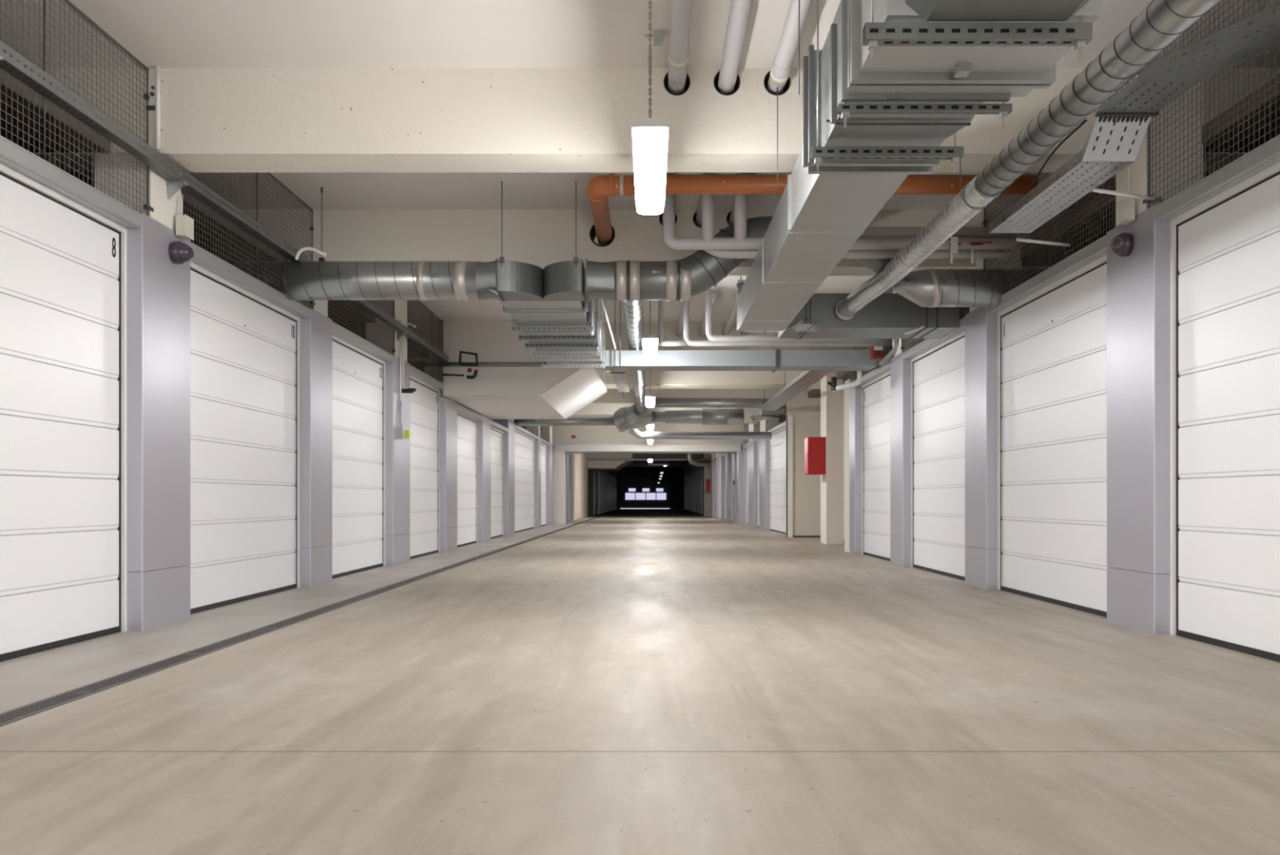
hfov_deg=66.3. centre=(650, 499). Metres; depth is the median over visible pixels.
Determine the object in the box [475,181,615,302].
fitting
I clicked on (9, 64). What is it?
cable tray
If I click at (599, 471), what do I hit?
pillar
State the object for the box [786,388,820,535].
wall
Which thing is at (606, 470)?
pillar
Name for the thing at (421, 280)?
duct
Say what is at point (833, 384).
pipe
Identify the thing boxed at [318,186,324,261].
rod
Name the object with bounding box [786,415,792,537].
trim
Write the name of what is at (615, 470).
pillar
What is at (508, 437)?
pillar
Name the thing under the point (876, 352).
alarm box
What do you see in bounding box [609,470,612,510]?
pillar
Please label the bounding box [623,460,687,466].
ceiling
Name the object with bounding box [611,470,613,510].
pillar
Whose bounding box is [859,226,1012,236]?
pipe
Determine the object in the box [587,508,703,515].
floor
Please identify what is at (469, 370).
pipe manifold
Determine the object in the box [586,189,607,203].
socket
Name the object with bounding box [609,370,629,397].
cable tray
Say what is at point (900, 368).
pillar
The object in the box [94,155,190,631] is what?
pillar
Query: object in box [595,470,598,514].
garage door
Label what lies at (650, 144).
diffuser
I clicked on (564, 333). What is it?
cable tray
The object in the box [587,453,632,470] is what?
ceiling slab
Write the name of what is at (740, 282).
pipe
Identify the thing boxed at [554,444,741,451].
beam
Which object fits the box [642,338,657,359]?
diffuser
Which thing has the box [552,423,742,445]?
ceiling beam
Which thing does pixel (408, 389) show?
bracket
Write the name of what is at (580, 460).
wall
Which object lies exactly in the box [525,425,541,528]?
pillar
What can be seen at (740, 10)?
drain pipe
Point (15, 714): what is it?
floor drain
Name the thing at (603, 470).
garage door
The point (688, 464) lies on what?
pillar
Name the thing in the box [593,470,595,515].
pillar
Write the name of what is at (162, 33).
ceiling
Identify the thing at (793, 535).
baseboard
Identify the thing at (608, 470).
pillar
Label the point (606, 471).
garage door
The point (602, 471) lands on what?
pillar
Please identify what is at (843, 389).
wall
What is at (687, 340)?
pipe
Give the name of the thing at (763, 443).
pillar
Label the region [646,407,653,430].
lamp
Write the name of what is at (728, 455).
pillar
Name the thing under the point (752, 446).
pillar
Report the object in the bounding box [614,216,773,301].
duct
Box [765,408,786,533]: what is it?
garage door
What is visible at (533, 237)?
beam
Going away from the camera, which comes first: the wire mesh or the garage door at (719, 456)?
the wire mesh
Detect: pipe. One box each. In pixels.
[417,361,546,366]
[586,173,1037,244]
[586,457,711,460]
[657,300,891,346]
[662,0,692,224]
[662,173,1016,249]
[675,300,683,337]
[695,0,752,226]
[698,293,715,337]
[703,249,1012,258]
[705,288,891,341]
[722,294,737,334]
[728,0,813,225]
[736,275,777,333]
[741,330,748,334]
[826,370,862,391]
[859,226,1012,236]
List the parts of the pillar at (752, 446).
kick plate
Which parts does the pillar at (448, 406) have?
kick plate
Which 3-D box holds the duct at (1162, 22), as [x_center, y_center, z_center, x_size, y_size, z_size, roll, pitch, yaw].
[2.026,-2.184,5.806,0.332,0.951,7.215,0,0,-2]
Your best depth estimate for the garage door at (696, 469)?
59.67 m
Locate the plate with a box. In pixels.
[146,85,155,110]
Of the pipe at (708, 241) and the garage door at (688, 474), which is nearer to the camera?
the pipe at (708, 241)
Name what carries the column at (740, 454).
on the floor at (602, 685)
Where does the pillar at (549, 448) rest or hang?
on the floor at (602, 685)
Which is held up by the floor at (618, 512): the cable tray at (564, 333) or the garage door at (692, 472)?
the garage door at (692, 472)
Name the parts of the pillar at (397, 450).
kick plate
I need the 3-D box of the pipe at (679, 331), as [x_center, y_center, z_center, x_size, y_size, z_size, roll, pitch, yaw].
[0.440,-2.530,13.600,0.100,0.160,2.402,0,0,0]
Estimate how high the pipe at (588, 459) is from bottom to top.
0.100 m
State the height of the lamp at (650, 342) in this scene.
0.952 m
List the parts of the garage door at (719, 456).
frame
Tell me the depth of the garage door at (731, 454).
34.98 m
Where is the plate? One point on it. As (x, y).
(148, 107)
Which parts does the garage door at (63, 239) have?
tie rod, mesh panel, rim rod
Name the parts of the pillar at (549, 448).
kick plate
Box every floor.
[0,515,1279,854]
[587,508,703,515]
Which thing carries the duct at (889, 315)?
attached to the duct at (890, 81)
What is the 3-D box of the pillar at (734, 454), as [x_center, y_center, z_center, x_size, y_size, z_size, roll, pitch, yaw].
[3.010,-0.930,32.899,0.421,3.460,0.602,0,0,0]
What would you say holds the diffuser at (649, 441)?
attached to the lamp at (649, 441)
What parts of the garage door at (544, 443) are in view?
frame, mesh panel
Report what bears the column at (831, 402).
on the floor at (602, 685)
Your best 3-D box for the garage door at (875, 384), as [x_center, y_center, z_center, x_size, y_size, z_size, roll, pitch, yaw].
[3.057,-0.930,13.232,0.161,3.460,2.335,0,0,0]
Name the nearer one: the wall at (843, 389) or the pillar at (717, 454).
the wall at (843, 389)
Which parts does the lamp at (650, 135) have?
chain, chain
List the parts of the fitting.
hanger rod, hanger rod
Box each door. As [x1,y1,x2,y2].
[0,0,153,662]
[181,172,315,613]
[327,300,395,578]
[407,300,444,559]
[457,403,483,546]
[490,419,508,538]
[515,423,538,533]
[540,425,550,526]
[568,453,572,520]
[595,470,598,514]
[603,470,605,511]
[605,471,607,511]
[609,473,611,510]
[620,478,671,508]
[687,474,689,510]
[692,471,693,511]
[694,469,697,511]
[697,467,699,512]
[700,466,703,514]
[712,457,715,517]
[716,455,720,518]
[722,453,726,519]
[730,453,733,521]
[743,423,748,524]
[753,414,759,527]
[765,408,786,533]
[853,286,893,560]
[900,306,969,580]
[981,172,1115,617]
[1142,0,1279,662]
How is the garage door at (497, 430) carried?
on the floor at (602, 685)
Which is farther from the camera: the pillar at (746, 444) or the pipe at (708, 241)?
the pillar at (746, 444)
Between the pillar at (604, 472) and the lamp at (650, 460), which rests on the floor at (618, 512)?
the pillar at (604, 472)
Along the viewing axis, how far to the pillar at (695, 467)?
60.09 m
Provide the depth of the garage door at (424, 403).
13.79 m
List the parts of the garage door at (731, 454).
frame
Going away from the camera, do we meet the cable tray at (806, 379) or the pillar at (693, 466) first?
the cable tray at (806, 379)
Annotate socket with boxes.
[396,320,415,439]
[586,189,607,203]
[608,173,614,196]
[667,62,687,85]
[769,56,793,85]
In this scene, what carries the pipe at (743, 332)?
attached to the beam at (669, 329)
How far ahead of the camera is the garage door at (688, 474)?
70.86 m
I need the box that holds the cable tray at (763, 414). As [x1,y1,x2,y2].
[750,409,779,422]
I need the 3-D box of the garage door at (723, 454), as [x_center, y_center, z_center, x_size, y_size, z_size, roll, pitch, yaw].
[2.858,-0.463,36.800,0.157,2.525,2.000,0,0,0]
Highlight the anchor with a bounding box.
[644,29,662,45]
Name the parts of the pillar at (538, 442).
kick plate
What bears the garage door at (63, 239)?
on the floor at (602, 685)
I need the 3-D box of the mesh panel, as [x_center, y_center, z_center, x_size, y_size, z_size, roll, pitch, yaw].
[-3.105,-2.192,24.703,0.024,0.935,4.815,0,0,0]
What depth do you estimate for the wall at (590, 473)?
49.40 m
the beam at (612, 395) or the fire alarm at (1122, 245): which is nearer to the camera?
the fire alarm at (1122, 245)
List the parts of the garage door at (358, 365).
mesh panel, tie rod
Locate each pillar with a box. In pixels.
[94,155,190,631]
[296,300,332,586]
[366,300,409,565]
[425,359,457,551]
[464,405,490,542]
[490,418,515,535]
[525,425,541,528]
[540,425,552,524]
[565,453,568,521]
[569,453,573,520]
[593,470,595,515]
[598,470,600,513]
[600,470,603,512]
[604,471,605,511]
[605,470,608,511]
[608,470,609,511]
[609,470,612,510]
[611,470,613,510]
[613,470,615,509]
[614,470,616,509]
[684,466,685,509]
[685,464,687,509]
[687,462,689,510]
[689,464,692,511]
[691,465,694,511]
[693,466,697,511]
[697,466,700,512]
[699,466,702,513]
[711,453,715,517]
[715,453,720,518]
[720,453,724,519]
[726,453,730,521]
[733,445,742,523]
[742,424,746,524]
[747,423,758,526]
[759,414,778,529]
[844,378,856,552]
[848,379,861,554]
[890,286,926,566]
[964,203,1022,589]
[1106,57,1203,634]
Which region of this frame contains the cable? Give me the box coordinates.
[600,298,616,351]
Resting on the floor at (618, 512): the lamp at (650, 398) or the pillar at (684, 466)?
the pillar at (684, 466)
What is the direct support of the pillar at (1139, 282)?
on the floor at (602, 685)
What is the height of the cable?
0.194 m
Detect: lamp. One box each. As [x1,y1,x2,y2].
[631,0,668,214]
[642,300,657,359]
[644,370,655,407]
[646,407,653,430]
[647,430,653,444]
[648,453,652,462]
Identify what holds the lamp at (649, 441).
hanging from the ceiling at (162, 33)
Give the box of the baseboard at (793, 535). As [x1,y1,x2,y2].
[792,535,820,537]
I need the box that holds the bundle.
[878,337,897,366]
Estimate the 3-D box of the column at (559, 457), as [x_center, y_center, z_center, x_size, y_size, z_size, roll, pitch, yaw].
[-2.960,-0.370,31.950,0.340,2.340,0.700,0,0,0]
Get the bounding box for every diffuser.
[632,127,667,214]
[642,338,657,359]
[645,396,654,407]
[646,424,653,430]
[647,439,653,444]
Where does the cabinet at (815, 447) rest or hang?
attached to the column at (831, 402)
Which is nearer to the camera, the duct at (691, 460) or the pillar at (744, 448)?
the pillar at (744, 448)
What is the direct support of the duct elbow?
attached to the duct at (633, 313)
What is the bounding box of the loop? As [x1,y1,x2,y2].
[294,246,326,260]
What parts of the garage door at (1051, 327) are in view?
mesh panel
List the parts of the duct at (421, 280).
damper handle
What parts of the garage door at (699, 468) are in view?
frame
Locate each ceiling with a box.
[0,0,1279,323]
[0,68,541,429]
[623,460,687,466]
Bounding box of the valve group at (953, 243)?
[947,235,1004,262]
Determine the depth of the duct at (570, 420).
22.52 m
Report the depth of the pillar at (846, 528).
14.83 m
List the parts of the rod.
rod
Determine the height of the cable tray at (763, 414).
0.908 m
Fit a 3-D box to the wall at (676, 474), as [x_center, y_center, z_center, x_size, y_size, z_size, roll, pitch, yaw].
[0.000,-0.930,81.150,17.000,3.460,0.300,0,0,0]
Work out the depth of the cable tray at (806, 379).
16.31 m
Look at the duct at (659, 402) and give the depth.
20.81 m
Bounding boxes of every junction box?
[176,194,193,239]
[1115,164,1134,225]
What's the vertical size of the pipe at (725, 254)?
0.173 m
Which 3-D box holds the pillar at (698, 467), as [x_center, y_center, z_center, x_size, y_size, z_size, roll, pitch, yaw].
[2.930,-0.930,56.800,0.420,3.460,0.600,0,0,0]
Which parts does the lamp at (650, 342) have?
chain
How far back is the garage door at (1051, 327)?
7.46 m
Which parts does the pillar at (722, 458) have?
kick plate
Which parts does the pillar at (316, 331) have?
kick plate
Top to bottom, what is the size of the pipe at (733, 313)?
0.160 m
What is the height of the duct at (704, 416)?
0.370 m
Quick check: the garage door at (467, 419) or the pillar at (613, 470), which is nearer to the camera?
the garage door at (467, 419)
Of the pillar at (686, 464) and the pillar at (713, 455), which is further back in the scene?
the pillar at (686, 464)
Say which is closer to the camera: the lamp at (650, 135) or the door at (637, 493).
the lamp at (650, 135)
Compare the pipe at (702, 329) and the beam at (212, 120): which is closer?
the beam at (212, 120)
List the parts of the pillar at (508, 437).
kick plate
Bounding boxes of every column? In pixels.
[553,451,565,524]
[736,451,742,524]
[820,370,843,543]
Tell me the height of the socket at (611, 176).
0.168 m
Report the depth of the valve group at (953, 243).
7.95 m
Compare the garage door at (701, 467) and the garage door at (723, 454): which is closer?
the garage door at (723, 454)
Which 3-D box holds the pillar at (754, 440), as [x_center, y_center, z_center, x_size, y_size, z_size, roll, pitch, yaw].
[3.058,-0.930,27.523,0.157,3.460,1.455,0,0,0]
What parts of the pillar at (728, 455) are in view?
kick plate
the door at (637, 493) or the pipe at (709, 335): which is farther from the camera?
the door at (637, 493)
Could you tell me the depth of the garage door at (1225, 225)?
5.24 m
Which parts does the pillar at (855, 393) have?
kick plate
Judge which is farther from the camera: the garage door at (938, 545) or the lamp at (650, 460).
the lamp at (650, 460)
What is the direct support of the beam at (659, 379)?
attached to the ceiling at (162, 33)
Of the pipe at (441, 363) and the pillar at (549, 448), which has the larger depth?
the pillar at (549, 448)
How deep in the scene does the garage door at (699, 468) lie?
56.47 m
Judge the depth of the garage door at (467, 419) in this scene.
17.15 m
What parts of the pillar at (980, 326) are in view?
kick plate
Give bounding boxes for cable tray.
[0,40,448,361]
[498,265,605,371]
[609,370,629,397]
[750,409,779,422]
[759,346,832,409]
[988,2,1279,246]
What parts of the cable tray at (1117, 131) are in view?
support arm, step plate, support arm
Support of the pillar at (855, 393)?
on the floor at (602, 685)
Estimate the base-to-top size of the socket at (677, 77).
0.112 m
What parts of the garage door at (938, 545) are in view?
mesh panel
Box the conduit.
[155,66,159,150]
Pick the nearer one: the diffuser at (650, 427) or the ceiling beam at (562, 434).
the diffuser at (650, 427)
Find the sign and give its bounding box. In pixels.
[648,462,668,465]
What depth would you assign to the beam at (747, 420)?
27.30 m
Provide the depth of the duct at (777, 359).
12.50 m
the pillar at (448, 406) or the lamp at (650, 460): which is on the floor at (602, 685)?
the pillar at (448, 406)
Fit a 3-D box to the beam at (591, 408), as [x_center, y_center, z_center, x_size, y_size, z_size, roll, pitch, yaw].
[0.000,-2.407,24.600,17.000,0.546,0.400,0,0,0]
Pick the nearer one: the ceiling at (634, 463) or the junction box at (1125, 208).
the junction box at (1125, 208)
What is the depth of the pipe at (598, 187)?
7.55 m
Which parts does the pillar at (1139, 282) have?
kick plate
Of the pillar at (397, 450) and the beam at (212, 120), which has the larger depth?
the pillar at (397, 450)
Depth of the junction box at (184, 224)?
6.36 m
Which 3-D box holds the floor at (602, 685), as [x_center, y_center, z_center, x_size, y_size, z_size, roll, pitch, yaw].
[0.000,0.900,19.600,17.000,0.200,53.200,0,0,0]
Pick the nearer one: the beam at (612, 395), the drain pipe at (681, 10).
the drain pipe at (681, 10)
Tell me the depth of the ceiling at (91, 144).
6.01 m
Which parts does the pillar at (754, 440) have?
mesh panel, frame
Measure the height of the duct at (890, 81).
1.170 m
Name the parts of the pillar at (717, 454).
kick plate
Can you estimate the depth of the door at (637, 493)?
80.84 m
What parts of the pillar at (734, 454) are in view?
kick plate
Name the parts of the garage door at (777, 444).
mesh panel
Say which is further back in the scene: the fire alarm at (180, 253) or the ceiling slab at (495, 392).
the ceiling slab at (495, 392)
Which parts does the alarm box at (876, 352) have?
label plate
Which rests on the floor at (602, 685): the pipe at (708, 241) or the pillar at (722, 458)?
the pillar at (722, 458)
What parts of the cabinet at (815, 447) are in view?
cabinet door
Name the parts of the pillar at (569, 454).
frame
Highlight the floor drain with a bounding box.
[0,514,605,726]
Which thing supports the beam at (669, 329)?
attached to the ceiling at (162, 33)
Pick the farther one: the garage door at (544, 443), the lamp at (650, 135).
the garage door at (544, 443)
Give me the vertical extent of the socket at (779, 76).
0.112 m
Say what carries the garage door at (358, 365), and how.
on the floor at (602, 685)
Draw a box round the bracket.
[401,387,416,392]
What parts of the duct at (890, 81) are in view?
hanger rod, hanger rod, threaded rod, threaded rod, threaded rod, support rail, tension rod, support rail, threaded rod, support rail, threaded rod, threaded rod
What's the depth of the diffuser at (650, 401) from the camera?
17.36 m
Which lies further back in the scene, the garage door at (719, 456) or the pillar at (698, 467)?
the pillar at (698, 467)
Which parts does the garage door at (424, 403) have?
mesh panel, rim rod, tie rod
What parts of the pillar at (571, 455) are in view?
kick plate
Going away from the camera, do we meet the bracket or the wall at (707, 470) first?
the bracket
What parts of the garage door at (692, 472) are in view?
frame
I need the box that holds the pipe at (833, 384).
[826,370,862,391]
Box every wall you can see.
[552,445,587,519]
[587,470,593,515]
[616,466,684,508]
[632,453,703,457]
[703,453,711,515]
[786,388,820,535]
[843,389,844,540]
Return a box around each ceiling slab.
[443,320,606,418]
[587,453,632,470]
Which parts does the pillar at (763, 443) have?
kick plate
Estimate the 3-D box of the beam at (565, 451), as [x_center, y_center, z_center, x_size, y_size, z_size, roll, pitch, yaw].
[-0.085,-1.560,32.375,6.030,0.040,1.250,0,0,0]
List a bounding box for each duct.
[233,260,479,300]
[514,417,614,426]
[601,300,877,372]
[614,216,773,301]
[622,300,645,413]
[627,428,771,439]
[652,408,744,424]
[654,397,786,408]
[686,453,710,466]
[737,0,1101,330]
[777,293,959,339]
[835,0,1220,319]
[850,258,1047,307]
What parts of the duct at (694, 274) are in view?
damper handle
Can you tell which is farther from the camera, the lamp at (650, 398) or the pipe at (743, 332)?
the lamp at (650, 398)
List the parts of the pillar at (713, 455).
kick plate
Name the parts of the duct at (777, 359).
hanger rod, hanger rod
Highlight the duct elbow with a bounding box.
[613,403,652,432]
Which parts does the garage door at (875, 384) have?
mesh panel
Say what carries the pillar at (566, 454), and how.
on the floor at (602, 685)
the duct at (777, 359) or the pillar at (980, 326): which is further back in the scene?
the duct at (777, 359)
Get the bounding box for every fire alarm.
[168,240,193,264]
[1110,232,1133,257]
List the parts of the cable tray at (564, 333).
support rail, support rail, support rail, support rail, support rail, threaded rod, threaded rod, threaded rod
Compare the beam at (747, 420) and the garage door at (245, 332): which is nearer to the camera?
the garage door at (245, 332)
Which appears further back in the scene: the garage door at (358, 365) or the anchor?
the garage door at (358, 365)
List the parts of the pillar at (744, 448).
kick plate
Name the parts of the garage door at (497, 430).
frame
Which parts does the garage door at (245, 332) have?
mesh panel, tie rod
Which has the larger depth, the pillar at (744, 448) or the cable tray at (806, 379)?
the pillar at (744, 448)
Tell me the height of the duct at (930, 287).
0.746 m
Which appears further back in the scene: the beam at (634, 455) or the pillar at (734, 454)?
the beam at (634, 455)
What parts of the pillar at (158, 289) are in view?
kick plate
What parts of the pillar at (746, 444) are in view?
mesh panel, frame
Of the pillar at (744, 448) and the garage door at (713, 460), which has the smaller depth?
the pillar at (744, 448)
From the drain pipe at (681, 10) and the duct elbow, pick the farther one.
the duct elbow
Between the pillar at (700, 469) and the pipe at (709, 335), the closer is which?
the pipe at (709, 335)
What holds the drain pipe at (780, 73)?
attached to the ceiling at (162, 33)
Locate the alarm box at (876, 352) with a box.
[870,346,883,359]
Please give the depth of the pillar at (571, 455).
36.40 m
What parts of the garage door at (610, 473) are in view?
frame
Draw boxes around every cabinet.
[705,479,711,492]
[804,436,826,475]
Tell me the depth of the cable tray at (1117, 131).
5.18 m
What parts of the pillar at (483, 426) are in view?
kick plate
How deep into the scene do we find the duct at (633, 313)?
11.72 m
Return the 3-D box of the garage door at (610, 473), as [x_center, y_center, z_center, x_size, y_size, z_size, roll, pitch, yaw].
[-2.799,-0.463,67.700,0.157,2.525,2.600,0,0,0]
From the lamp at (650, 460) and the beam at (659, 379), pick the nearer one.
the beam at (659, 379)
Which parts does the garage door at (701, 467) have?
frame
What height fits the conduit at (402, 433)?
1.460 m
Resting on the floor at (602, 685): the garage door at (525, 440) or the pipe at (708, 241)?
the garage door at (525, 440)
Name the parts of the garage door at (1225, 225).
rim rod, mesh panel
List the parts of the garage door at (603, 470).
frame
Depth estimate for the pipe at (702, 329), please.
13.85 m
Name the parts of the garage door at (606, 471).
frame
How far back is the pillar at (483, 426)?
18.18 m
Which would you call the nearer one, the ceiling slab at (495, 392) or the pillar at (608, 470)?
the ceiling slab at (495, 392)
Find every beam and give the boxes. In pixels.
[30,68,1279,172]
[236,209,1077,275]
[417,323,878,360]
[455,388,781,403]
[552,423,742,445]
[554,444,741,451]
[564,451,737,453]
[568,414,781,423]
[573,403,784,414]
[604,370,844,388]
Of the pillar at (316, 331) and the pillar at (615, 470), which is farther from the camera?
the pillar at (615, 470)
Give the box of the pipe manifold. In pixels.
[442,351,478,378]
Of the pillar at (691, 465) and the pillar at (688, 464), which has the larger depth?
the pillar at (688, 464)
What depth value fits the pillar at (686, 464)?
74.50 m
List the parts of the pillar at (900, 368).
kick plate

